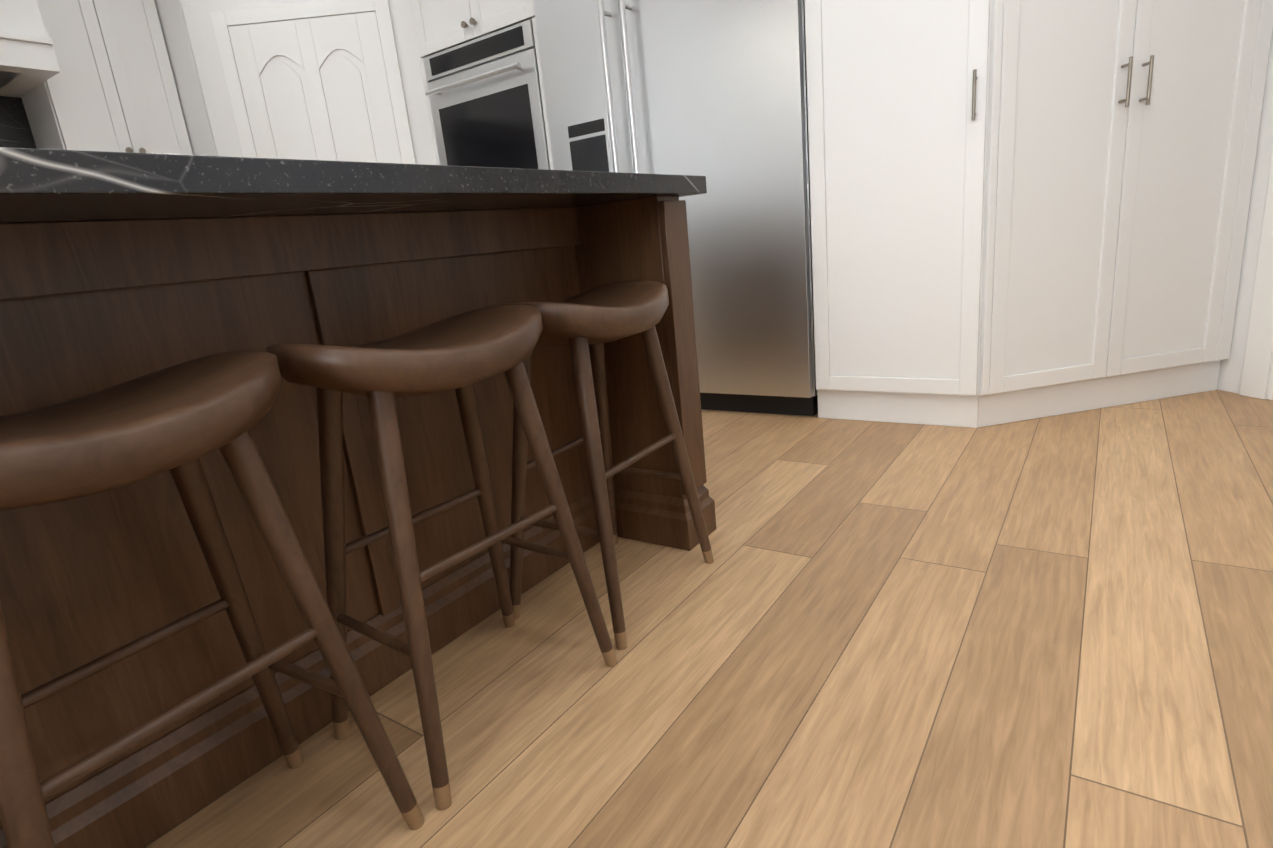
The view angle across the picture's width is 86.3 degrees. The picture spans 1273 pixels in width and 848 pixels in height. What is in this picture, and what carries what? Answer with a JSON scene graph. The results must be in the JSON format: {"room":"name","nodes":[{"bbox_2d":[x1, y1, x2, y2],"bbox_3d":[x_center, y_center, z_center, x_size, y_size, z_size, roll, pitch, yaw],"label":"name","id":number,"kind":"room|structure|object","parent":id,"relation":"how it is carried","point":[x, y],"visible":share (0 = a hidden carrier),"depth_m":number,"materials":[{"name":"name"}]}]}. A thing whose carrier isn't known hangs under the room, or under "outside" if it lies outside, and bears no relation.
{"room":"kitchen","nodes":[
{"label":"kitchen","id":0,"kind":"room"},
{"bbox_2d":[0,0,55,71],"bbox_3d":[-3.251,-1.961,2.677,0.564,0.766,1.156,5,18,34],"label":"range hood","id":1,"kind":"object","parent":0,"relation":"attached to","point":[25,32],"depth_m":2.98,"materials":[{"name":"white wood"}]},
{"bbox_2d":[154,0,436,164],"bbox_3d":[-1.886,-1.483,3.843,1.576,2.800,0.760,5,18,34],"label":"wall","id":2,"kind":"structure","parent":0,"point":[187,28],"depth_m":3.55,"materials":[{"name":"white paint"}]},
{"bbox_2d":[8,0,192,154],"bbox_3d":[-2.814,-1.965,3.474,0.385,1.255,0.582,5,18,34],"label":"upper cabinet","id":3,"kind":"object","parent":2,"relation":"attached to","point":[89,75],"depth_m":3.40,"materials":[{"name":"white wood"}]},
{"bbox_2d":[210,0,415,163],"bbox_3d":[-1.608,-1.117,3.709,0.744,2.110,0.534,5,18,34],"label":"pantry door","id":4,"kind":"structure","parent":2,"relation":"in","point":[317,80],"depth_m":3.53,"materials":[{"name":"white wood"}]},
{"bbox_2d":[411,0,540,71],"bbox_3d":[-0.652,-2.423,3.400,0.820,0.996,0.645,5,18,34],"label":"upper cabinet","id":5,"kind":"object","parent":2,"relation":"attached to","point":[440,25],"depth_m":3.29,"materials":[{"name":"white wood"}]},
{"bbox_2d":[423,20,549,169],"bbox_3d":[-0.578,-1.252,3.650,0.746,1.390,0.647,5,18,34],"label":"wall oven","id":6,"kind":"object","parent":5,"relation":"in","point":[483,93],"visible":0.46,"depth_m":3.31,"materials":[{"name":"silver metal"}]},
{"bbox_2d":[144,390,1272,847],"bbox_3d":[1.035,0.432,1.133,11.100,0.050,11.700,5,18,34],"label":"floor","id":7,"kind":"structure","parent":0,"point":[1048,632],"depth_m":1.23,"materials":[{"name":"brown wood"}]},
{"bbox_2d":[0,351,423,847],"bbox_3d":[-0.578,0.296,0.807,0.312,0.698,0.430,3,17,30],"label":"stool","id":8,"kind":"object","parent":7,"relation":"on","point":[178,421],"visible":1,"depth_m":0.78,"materials":[{"name":"brown wood"}]},
{"bbox_2d":[0,195,715,847],"bbox_3d":[-0.884,0.052,1.470,1.403,0.880,1.738,5,18,34],"label":"kitchen island","id":9,"kind":"object","parent":7,"relation":"on","point":[118,267],"depth_m":1.11,"materials":[{"name":"brown wood"}]},
{"bbox_2d":[0,147,706,198],"bbox_3d":[-0.905,-0.399,1.376,1.445,0.040,1.720,5,18,34],"label":"island countertop","id":10,"kind":"structure","parent":9,"relation":"on","point":[25,173],"depth_m":0.80,"materials":[{"name":"black stone"}]},
{"bbox_2d":[266,305,616,809],"bbox_3d":[-0.317,0.173,1.165,0.332,0.698,0.436,5,18,34],"label":"stool","id":11,"kind":"object","parent":7,"relation":"on","point":[461,354],"visible":0.96,"depth_m":1.05,"materials":[{"name":"brown wood"}]},
{"bbox_2d":[495,280,713,649],"bbox_3d":[-0.079,0.055,1.516,0.326,0.698,0.432,5,18,34],"label":"stool","id":12,"kind":"object","parent":7,"relation":"on","point":[596,318],"visible":0.83,"depth_m":1.42,"materials":[{"name":"brown wood"}]},
{"bbox_2d":[533,0,817,415],"bbox_3d":[0.276,-1.171,3.089,1.218,2.170,0.718,5,18,34],"label":"fridge","id":13,"kind":"object","parent":7,"relation":"on","point":[714,92],"visible":0.46,"depth_m":2.77,"materials":[{"name":"silver metal"}]},
{"bbox_2d":[804,0,1006,427],"bbox_3d":[1.049,-1.425,2.531,0.638,2.796,0.645,5,18,34],"label":"tall cabinet","id":14,"kind":"object","parent":7,"relation":"on","point":[905,97],"depth_m":2.42,"materials":[{"name":"white wood"}]},
{"bbox_2d":[991,0,1272,424],"bbox_3d":[1.598,-1.446,2.401,1.050,2.796,1.065,5,18,34],"label":"tall cabinet","id":15,"kind":"object","parent":7,"relation":"on","point":[1021,210],"depth_m":2.37,"materials":[{"name":"white wood"}]},
{"bbox_2d":[1217,27,1272,393],"bbox_3d":[2.545,-1.072,0.646,0.120,2.800,4.430,-8,15,-9],"label":"door frame","id":16,"kind":"structure","parent":0,"point":[1230,373],"depth_m":2.48,"materials":[{"name":"white paint"}]},
{"bbox_2d":[1239,150,1272,397],"bbox_3d":[2.234,-1.281,2.199,0.175,2.460,0.090,5,18,34],"label":"trim","id":17,"kind":"structure","parent":16,"relation":"attached to","point":[1257,377],"depth_m":2.46,"materials":[{"name":"white wood"}]},
{"bbox_2d":[1255,278,1272,399],"bbox_3d":[2.330,-1.158,1.704,0.794,2.460,0.850,5,18,34],"label":"trim","id":18,"kind":"structure","parent":16,"relation":"attached to","point":[1265,391],"depth_m":2.47,"materials":[{"name":"white wood"}]}
]}

